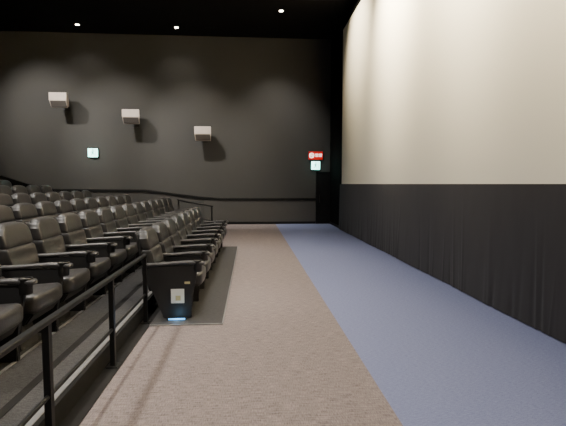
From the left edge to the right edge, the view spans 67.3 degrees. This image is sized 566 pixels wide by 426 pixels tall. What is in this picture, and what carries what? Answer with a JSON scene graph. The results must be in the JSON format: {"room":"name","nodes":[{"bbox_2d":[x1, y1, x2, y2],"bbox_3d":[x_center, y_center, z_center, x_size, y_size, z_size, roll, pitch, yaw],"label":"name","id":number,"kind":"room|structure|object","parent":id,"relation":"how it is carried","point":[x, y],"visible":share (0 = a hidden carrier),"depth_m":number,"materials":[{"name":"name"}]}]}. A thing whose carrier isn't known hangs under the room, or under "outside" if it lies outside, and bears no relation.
{"room":"auditorium","nodes":[
{"label":"auditorium","id":0,"kind":"room"},
{"bbox_2d":[0,175,30,186],"bbox_3d":[-8.550,-0.869,12.018,3.800,2.100,0.100,0,4,-4],"label":"wall","id":1,"kind":"structure","parent":0,"point":[14,182],"depth_m":12.05,"materials":[{"name":"black paint"}]},
{"bbox_2d":[0,220,215,425],"bbox_3d":[-2.321,1.078,5.876,1.300,0.250,19.900,0,4,-4],"label":"floor","id":2,"kind":"structure","parent":0,"point":[19,375],"depth_m":3.46,"materials":[{"name":"grey carpet"}]},
{"bbox_2d":[0,303,22,340],"bbox_3d":[-2.238,0.671,2.809,0.800,0.980,0.640,0,4,-4],"label":"seat","id":3,"kind":"object","parent":2,"relation":"on","point":[11,315],"visible":1,"depth_m":2.97,"materials":[{"name":"black leather"}]},
{"bbox_2d":[0,266,62,362],"bbox_3d":[-2.288,0.626,3.460,0.800,0.980,0.640,0,4,-4],"label":"seat","id":4,"kind":"object","parent":2,"relation":"on","point":[35,299],"visible":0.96,"depth_m":3.29,"materials":[{"name":"black leather"}]},
{"bbox_2d":[0,222,89,332],"bbox_3d":[-2.339,0.582,4.112,0.800,0.980,0.640,0,4,-4],"label":"seat","id":5,"kind":"object","parent":2,"relation":"on","point":[19,258],"visible":0.7,"depth_m":3.95,"materials":[{"name":"black leather"}]},
{"bbox_2d":[25,217,110,310],"bbox_3d":[-2.389,0.537,4.763,0.800,0.980,0.640,0,4,-4],"label":"seat","id":6,"kind":"object","parent":2,"relation":"on","point":[48,241],"visible":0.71,"depth_m":4.56,"materials":[{"name":"black leather"}]},
{"bbox_2d":[0,265,141,374],"bbox_3d":[-2.097,1.074,4.033,0.025,0.008,16.200,0,4,-4],"label":"trim","id":7,"kind":"structure","parent":2,"relation":"on","point":[101,296],"depth_m":4.04,"materials":[{"name":"grey metal"}]},
{"bbox_2d":[0,281,142,418],"bbox_3d":[-1.780,1.075,4.058,0.060,0.004,16.200,0,4,-4],"label":"trim","id":8,"kind":"structure","parent":2,"relation":"on","point":[5,409],"depth_m":3.29,"materials":[{"name":"black metal"}]},
{"bbox_2d":[54,213,126,294],"bbox_3d":[-2.439,0.493,5.415,0.800,0.980,0.640,0,4,-4],"label":"seat","id":9,"kind":"object","parent":2,"relation":"on","point":[70,224],"visible":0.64,"depth_m":5.21,"materials":[{"name":"black leather"}]},
{"bbox_2d":[77,210,137,282],"bbox_3d":[-2.489,0.449,6.067,0.800,0.980,0.640,0,4,-4],"label":"seat","id":10,"kind":"object","parent":2,"relation":"on","point":[90,220],"visible":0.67,"depth_m":5.86,"materials":[{"name":"black leather"}]},
{"bbox_2d":[95,207,138,272],"bbox_3d":[-2.540,0.404,6.718,0.800,0.980,0.640,0,4,-4],"label":"seat","id":11,"kind":"object","parent":2,"relation":"on","point":[105,215],"visible":0.48,"depth_m":6.50,"materials":[{"name":"black leather"}]},
{"bbox_2d":[109,205,149,264],"bbox_3d":[-2.590,0.360,7.370,0.800,0.980,0.640,0,4,-4],"label":"seat","id":12,"kind":"object","parent":2,"relation":"on","point":[118,212],"visible":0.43,"depth_m":7.17,"materials":[{"name":"black leather"}]},
{"bbox_2d":[122,204,153,229],"bbox_3d":[-2.640,0.315,8.021,0.800,0.980,0.640,0,4,-4],"label":"seat","id":13,"kind":"object","parent":2,"relation":"on","point":[129,210],"visible":0.32,"depth_m":7.83,"materials":[{"name":"black leather"}]},
{"bbox_2d":[131,202,162,225],"bbox_3d":[-2.690,0.271,8.673,0.800,0.980,0.640,0,4,-4],"label":"seat","id":14,"kind":"object","parent":2,"relation":"on","point":[138,208],"visible":0.34,"depth_m":8.49,"materials":[{"name":"black leather"}]},
{"bbox_2d":[140,201,170,222],"bbox_3d":[-2.741,0.226,9.324,0.800,0.980,0.640,0,4,-4],"label":"seat","id":15,"kind":"object","parent":2,"relation":"on","point":[146,206],"visible":0.31,"depth_m":9.13,"materials":[{"name":"black leather"}]},
{"bbox_2d":[147,200,172,219],"bbox_3d":[-2.791,0.182,9.976,0.800,0.980,0.640,0,4,-4],"label":"seat","id":16,"kind":"object","parent":2,"relation":"on","point":[153,205],"visible":0.32,"depth_m":9.79,"materials":[{"name":"black leather"}]},
{"bbox_2d":[154,199,178,217],"bbox_3d":[-2.841,0.138,10.627,0.800,0.980,0.640,0,4,-4],"label":"seat","id":17,"kind":"object","parent":2,"relation":"on","point":[160,208],"visible":0.3,"depth_m":10.43,"materials":[{"name":"black leather"}]},
{"bbox_2d":[160,198,183,213],"bbox_3d":[-2.891,0.093,11.279,0.800,0.980,0.640,0,4,-4],"label":"seat","id":18,"kind":"object","parent":2,"relation":"on","point":[164,201],"visible":0.29,"depth_m":11.09,"materials":[{"name":"black leather"}]},
{"bbox_2d":[165,197,188,211],"bbox_3d":[-2.946,0.045,11.990,0.800,0.980,0.759,0,4,-4],"label":"seat","id":19,"kind":"object","parent":2,"relation":"on","point":[169,202],"visible":0.32,"depth_m":11.88,"materials":[{"name":"black leather"}]},
{"bbox_2d":[59,302,159,425],"bbox_3d":[-1.583,1.146,5.938,0.120,0.106,19.900,0,4,-4],"label":"curb","id":20,"kind":"object","parent":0,"point":[86,402],"depth_m":3.24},
{"bbox_2d":[0,254,150,425],"bbox_3d":[-1.280,0.987,1.984,0.090,0.749,5.290,0,4,-4],"label":"safety railing","id":21,"kind":"object","parent":20,"relation":"on","point":[45,326],"visible":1,"depth_m":2.51,"materials":[{"name":"black metal"}]},
{"bbox_2d":[177,199,212,222],"bbox_3d":[-2.573,0.121,12.496,1.048,1.046,0.044,0,4,-4],"label":"stair handrail","id":22,"kind":"object","parent":20,"relation":"on","point":[211,206],"visible":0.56,"depth_m":12.48,"materials":[{"name":"black metal"}]},
{"bbox_2d":[25,220,216,425],"bbox_3d":[-1.694,0.946,5.915,0.038,0.008,19.900,0,4,-4],"label":"trim","id":23,"kind":"structure","parent":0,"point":[74,375],"depth_m":3.08,"materials":[{"name":"grey metal"}]},
{"bbox_2d":[0,31,330,221],"bbox_3d":[-5.911,-3.004,15.393,16.600,7.100,0.162,0,4,-4],"label":"wall","id":24,"kind":"structure","parent":0,"point":[265,103],"depth_m":15.44,"materials":[{"name":"paint"}]},
{"bbox_2d":[49,92,69,110],"bbox_3d":[-7.673,-3.878,14.767,0.577,0.569,0.717,0,4,-4],"label":"wall speaker","id":25,"kind":"object","parent":24,"relation":"attached to","point":[56,99],"visible":1,"depth_m":14.44},
{"bbox_2d":[50,100,66,106],"bbox_3d":[-7.651,-3.719,14.485,0.510,0.208,0.128,0,4,-4],"label":"grille","id":26,"kind":"object","parent":25,"relation":"attached to","point":[54,103],"depth_m":14.47,"materials":[{"name":"metal"}]},
{"bbox_2d":[87,148,98,156],"bbox_3d":[-6.820,-2.164,15.270,0.370,0.330,0.081,0,4,-4],"label":"exit sign","id":27,"kind":"object","parent":24,"relation":"attached to","point":[92,152],"visible":1,"depth_m":15.23,"materials":[{"name":"white plastic"}]},
{"bbox_2d":[32,220,217,425],"bbox_3d":[-1.659,1.024,5.923,0.032,0.152,19.900,0,4,-4],"label":"trim","id":28,"kind":"structure","parent":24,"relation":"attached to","point":[76,389],"depth_m":3.17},
{"bbox_2d":[122,109,139,126],"bbox_3d":[-5.280,-3.362,14.987,0.577,0.569,0.717,0,4,-4],"label":"wall speaker","id":29,"kind":"object","parent":24,"relation":"attached to","point":[129,116],"visible":1,"depth_m":14.64},
{"bbox_2d":[123,117,138,123],"bbox_3d":[-5.258,-3.202,14.704,0.510,0.208,0.128,0,4,-4],"label":"grille","id":30,"kind":"object","parent":29,"relation":"attached to","point":[126,120],"depth_m":14.70,"materials":[{"name":"metal"}]},
{"bbox_2d":[52,189,315,200],"bbox_3d":[-6.204,-1.116,15.414,16.000,1.360,0.030,0,4,-4],"label":"trim","id":31,"kind":"structure","parent":24,"relation":"attached to","point":[53,190],"depth_m":15.64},
{"bbox_2d":[194,126,210,142],"bbox_3d":[-2.837,-2.816,15.213,0.577,0.569,0.717,0,4,-4],"label":"wall speaker","id":32,"kind":"object","parent":24,"relation":"attached to","point":[202,133],"visible":1,"depth_m":14.87},
{"bbox_2d":[195,134,209,140],"bbox_3d":[-2.815,-2.656,14.930,0.510,0.208,0.128,0,4,-4],"label":"grille","id":33,"kind":"object","parent":32,"relation":"attached to","point":[198,137],"depth_m":14.92,"materials":[{"name":"metal"}]},
{"bbox_2d":[218,221,315,223],"bbox_3d":[-0.591,0.371,15.954,3.660,0.090,0.020,0,4,-4],"label":"baseboard","id":34,"kind":"structure","parent":24,"relation":"attached to","point":[295,222],"depth_m":15.97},
{"bbox_2d":[308,151,322,159],"bbox_3d":[1.216,-2.146,15.891,0.560,0.330,0.080,0,4,-4],"label":"sign","id":35,"kind":"object","parent":24,"relation":"attached to","point":[312,155],"visible":1,"depth_m":15.85,"materials":[{"name":"red plastic"}]},
{"bbox_2d":[311,161,319,169],"bbox_3d":[1.216,-1.777,15.916,0.350,0.330,0.081,0,4,-4],"label":"exit sign","id":36,"kind":"object","parent":24,"relation":"attached to","point":[315,165],"visible":1,"depth_m":15.88,"materials":[{"name":"white plastic"}]},
{"bbox_2d":[316,172,329,223],"bbox_3d":[1.506,-0.570,16.010,0.539,1.960,0.122,0,4,-4],"label":"door","id":37,"kind":"structure","parent":24,"relation":"in","point":[322,178],"depth_m":16.01,"materials":[{"name":"metal"}]},
{"bbox_2d":[0,0,356,39],"bbox_3d":[-5.146,-5.780,5.241,16.600,0.180,20.000,0,4,-4],"label":"ceiling","id":38,"kind":"structure","parent":0,"point":[301,19],"depth_m":13.53,"materials":[{"name":"black paint"}]},
{"bbox_2d":[79,224,402,425],"bbox_3d":[-0.521,1.137,6.019,2.010,0.112,19.900,0,4,-4],"label":"floor","id":39,"kind":"structure","parent":0,"point":[279,356],"depth_m":3.58,"materials":[{"name":"brown carpet"}]},
{"bbox_2d":[135,227,205,317],"bbox_3d":[-1.291,0.660,4.972,0.800,0.980,0.640,0,4,-4],"label":"seat","id":40,"kind":"object","parent":39,"relation":"on","point":[173,285],"visible":0.98,"depth_m":4.70,"materials":[{"name":"black leather"}]},
{"bbox_2d":[167,317,186,319],"bbox_3d":[-1.165,1.160,4.672,0.220,0.025,0.043,0,4,-4],"label":"light","id":41,"kind":"object","parent":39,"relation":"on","point":[168,318],"visible":1,"depth_m":4.66,"materials":[{"name":"plastic"}]},
{"bbox_2d":[150,222,210,301],"bbox_3d":[-1.341,0.616,5.624,0.800,0.980,0.640,0,4,-4],"label":"seat","id":42,"kind":"object","parent":39,"relation":"on","point":[161,229],"visible":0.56,"depth_m":5.38,"materials":[{"name":"black leather"}]},
{"bbox_2d":[161,218,214,288],"bbox_3d":[-1.391,0.572,6.275,0.800,0.980,0.640,0,4,-4],"label":"seat","id":43,"kind":"object","parent":39,"relation":"on","point":[170,223],"visible":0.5,"depth_m":6.04,"materials":[{"name":"black leather"}]},
{"bbox_2d":[149,247,237,325],"bbox_3d":[-1.244,0.996,7.336,0.772,0.014,5.674,0,4,-4],"label":"trim","id":44,"kind":"structure","parent":39,"relation":"on","point":[237,247],"depth_m":4.54,"materials":[{"name":"grey metal"}]},
{"bbox_2d":[171,215,217,278],"bbox_3d":[-1.442,0.527,6.927,0.800,0.980,0.640,0,4,-4],"label":"seat","id":45,"kind":"object","parent":39,"relation":"on","point":[178,220],"visible":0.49,"depth_m":6.70,"materials":[{"name":"black leather"}]},
{"bbox_2d":[178,212,220,269],"bbox_3d":[-1.492,0.483,7.578,0.800,0.980,0.640,0,4,-4],"label":"seat","id":46,"kind":"object","parent":39,"relation":"on","point":[184,216],"visible":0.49,"depth_m":7.34,"materials":[{"name":"black leather"}]},
{"bbox_2d":[184,210,222,262],"bbox_3d":[-1.542,0.438,8.230,0.800,0.980,0.640,0,4,-4],"label":"seat","id":47,"kind":"object","parent":39,"relation":"on","point":[189,213],"visible":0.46,"depth_m":8.00,"materials":[{"name":"black leather"}]},
{"bbox_2d":[189,208,224,256],"bbox_3d":[-1.592,0.394,8.882,0.800,0.980,0.640,0,4,-4],"label":"seat","id":48,"kind":"object","parent":39,"relation":"on","point":[192,210],"visible":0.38,"depth_m":8.66,"materials":[{"name":"black leather"}]},
{"bbox_2d":[193,207,228,251],"bbox_3d":[-1.647,0.345,9.592,0.800,0.980,0.759,0,4,-4],"label":"seat","id":49,"kind":"object","parent":39,"relation":"on","point":[202,223],"visible":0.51,"depth_m":9.39,"materials":[{"name":"black leather"}]},
{"bbox_2d":[330,17,346,224],"bbox_3d":[1.914,-2.927,14.851,0.120,6.820,2.150,0,4,-4],"label":"wall","id":50,"kind":"structure","parent":0,"point":[336,41],"depth_m":14.87,"materials":[{"name":"paint"}]},
{"bbox_2d":[341,0,565,184],"bbox_3d":[2.376,-3.022,7.843,0.070,4.976,11.850,0,4,-4],"label":"projection screen","id":51,"kind":"object","parent":50,"relation":"attached to","point":[434,91],"visible":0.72,"depth_m":6.08,"materials":[{"name":"white fabric"}]},
{"bbox_2d":[339,184,565,342],"bbox_3d":[2.333,0.211,7.885,0.054,1.482,12.500,0,4,-4],"label":"curtain","id":52,"kind":"object","parent":51,"relation":"hanging from","point":[503,247],"visible":1,"depth_m":5.44,"materials":[{"name":"grey fabric"}]},
{"bbox_2d":[276,224,565,425],"bbox_3d":[1.707,1.132,6.190,2.460,0.100,19.900,0,4,-4],"label":"floor","id":53,"kind":"structure","parent":0,"point":[439,355],"depth_m":4.06,"materials":[{"name":"blue carpet"}]},
{"bbox_3d":[-3.497,1.039,5.783,1.060,0.340,19.900,0,4,-4],"label":"floor","id":54,"kind":"structure","parent":0,"visible":0},
{"bbox_2d":[0,205,15,223],"bbox_3d":[-3.513,0.385,5.677,0.800,0.980,0.640,0,4,-4],"label":"seat","id":55,"kind":"object","parent":54,"relation":"on","point":[6,213],"visible":0.1,"depth_m":5.78,"materials":[{"name":"black leather"}]},
{"bbox_2d":[10,203,37,223],"bbox_3d":[-3.563,0.340,6.328,0.800,0.980,0.640,0,4,-4],"label":"seat","id":56,"kind":"object","parent":54,"relation":"on","point":[23,212],"visible":0.24,"depth_m":6.23,"materials":[{"name":"black leather"}]},
{"bbox_2d":[33,201,57,217],"bbox_3d":[-3.613,0.296,6.980,0.800,0.980,0.640,0,4,-4],"label":"seat","id":57,"kind":"object","parent":54,"relation":"on","point":[44,208],"visible":0.26,"depth_m":6.91,"materials":[{"name":"black leather"}]},
{"bbox_2d":[52,200,73,214],"bbox_3d":[-3.664,0.252,7.631,0.800,0.980,0.640,0,4,-4],"label":"seat","id":58,"kind":"object","parent":54,"relation":"on","point":[62,206],"visible":0.22,"depth_m":7.54,"materials":[{"name":"black leather"}]},
{"bbox_2d":[70,198,86,213],"bbox_3d":[-3.714,0.207,8.283,0.800,0.980,0.640,0,4,-4],"label":"seat","id":59,"kind":"object","parent":54,"relation":"on","point":[78,205],"visible":0.23,"depth_m":8.17,"materials":[{"name":"black leather"}]},
{"bbox_2d":[83,197,97,210],"bbox_3d":[-3.764,0.163,8.934,0.800,0.980,0.640,0,4,-4],"label":"seat","id":60,"kind":"object","parent":54,"relation":"on","point":[91,203],"visible":0.21,"depth_m":8.87,"materials":[{"name":"black leather"}]},
{"bbox_2d":[95,196,108,207],"bbox_3d":[-3.814,0.118,9.586,0.800,0.980,0.640,0,4,-4],"label":"seat","id":61,"kind":"object","parent":54,"relation":"on","point":[101,201],"visible":0.2,"depth_m":9.52,"materials":[{"name":"black leather"}]},
{"bbox_2d":[105,196,116,207],"bbox_3d":[-3.865,0.074,10.238,0.800,0.980,0.640,0,4,-4],"label":"seat","id":62,"kind":"object","parent":54,"relation":"on","point":[111,200],"visible":0.16,"depth_m":10.14,"materials":[{"name":"black leather"}]},
{"bbox_2d":[114,195,124,205],"bbox_3d":[-3.915,0.029,10.889,0.800,0.980,0.640,0,4,-4],"label":"seat","id":63,"kind":"object","parent":54,"relation":"on","point":[120,200],"visible":0.16,"depth_m":10.80,"materials":[{"name":"black leather"}]},
{"bbox_2d":[122,194,131,203],"bbox_3d":[-3.970,-0.019,11.600,0.800,0.980,0.759,0,4,-4],"label":"seat","id":64,"kind":"object","parent":54,"relation":"on","point":[127,198],"visible":0.16,"depth_m":11.48,"materials":[{"name":"black leather"}]},
{"bbox_3d":[-4.549,0.990,5.698,1.050,0.450,19.900,0,4,-4],"label":"floor","id":65,"kind":"structure","parent":0,"visible":0},
{"bbox_2d":[0,194,13,206],"bbox_3d":[-4.710,0.148,7.538,0.800,0.980,0.640,0,4,-4],"label":"seat","id":66,"kind":"object","parent":65,"relation":"on","point":[5,199],"visible":0.12,"depth_m":7.62,"materials":[{"name":"black leather"}]},
{"bbox_2d":[10,193,31,203],"bbox_3d":[-4.760,0.103,8.190,0.800,0.980,0.640,0,4,-4],"label":"seat","id":67,"kind":"object","parent":65,"relation":"on","point":[16,197],"visible":0.19,"depth_m":8.11,"materials":[{"name":"black leather"}]},
{"bbox_2d":[28,192,46,203],"bbox_3d":[-4.811,0.059,8.842,0.800,0.980,0.640,0,4,-4],"label":"seat","id":68,"kind":"object","parent":65,"relation":"on","point":[35,197],"visible":0.17,"depth_m":8.74,"materials":[{"name":"black leather"}]},
{"bbox_2d":[45,192,60,201],"bbox_3d":[-4.861,0.014,9.493,0.800,0.980,0.640,0,4,-4],"label":"seat","id":69,"kind":"object","parent":65,"relation":"on","point":[51,196],"visible":0.16,"depth_m":9.40,"materials":[{"name":"black leather"}]},
{"bbox_2d":[58,191,72,200],"bbox_3d":[-4.911,-0.030,10.145,0.800,0.980,0.640,0,4,-4],"label":"seat","id":70,"kind":"object","parent":65,"relation":"on","point":[64,195],"visible":0.19,"depth_m":10.07,"materials":[{"name":"black leather"}]},
{"bbox_2d":[70,191,82,198],"bbox_3d":[-4.961,-0.074,10.796,0.800,0.980,0.640,0,4,-4],"label":"seat","id":71,"kind":"object","parent":65,"relation":"on","point":[75,194],"visible":0.12,"depth_m":10.72,"materials":[{"name":"black leather"}]},
{"bbox_2d":[81,190,92,198],"bbox_3d":[-5.016,-0.123,11.507,0.800,0.980,0.759,0,4,-4],"label":"seat","id":72,"kind":"object","parent":65,"relation":"on","point":[85,193],"visible":0.12,"depth_m":11.36,"materials":[{"name":"black leather"}]},
{"bbox_3d":[-6.877,0.862,5.510,1.520,0.730,19.900,0,4,-4],"label":"floor","id":73,"kind":"structure","parent":0,"visible":0},
{"bbox_2d":[0,180,11,186],"bbox_3d":[-7.110,-0.391,11.328,0.800,0.980,0.759,0,4,-4],"label":"seat","id":74,"kind":"object","parent":73,"relation":"on","point":[2,182],"visible":0.06,"depth_m":11.29,"materials":[{"name":"black leather"}]},
{"bbox_3d":[-5.596,0.925,5.613,1.050,0.590,19.900,0,4,-4],"label":"floor","id":75,"kind":"structure","parent":0,"visible":0},
{"bbox_2d":[0,185,12,195],"bbox_3d":[-5.908,-0.120,9.408,0.800,0.980,0.640,0,4,-4],"label":"seat","id":76,"kind":"object","parent":75,"relation":"on","point":[4,189],"visible":0.15,"depth_m":9.44,"materials":[{"name":"black leather"}]},
{"bbox_2d":[10,185,27,193],"bbox_3d":[-5.958,-0.165,10.060,0.800,0.980,0.640,0,4,-4],"label":"seat","id":77,"kind":"object","parent":75,"relation":"on","point":[17,188],"visible":0.16,"depth_m":9.99,"materials":[{"name":"black leather"}]},
{"bbox_2d":[26,185,40,193],"bbox_3d":[-6.009,-0.209,10.711,0.800,0.980,0.640,0,4,-4],"label":"seat","id":78,"kind":"object","parent":75,"relation":"on","point":[31,188],"visible":0.15,"depth_m":10.61,"materials":[{"name":"black leather"}]},
{"bbox_2d":[39,185,52,193],"bbox_3d":[-6.064,-0.257,11.422,0.800,0.980,0.759,0,4,-4],"label":"seat","id":79,"kind":"object","parent":75,"relation":"on","point":[44,188],"visible":0.09,"depth_m":11.26,"materials":[{"name":"black leather"}]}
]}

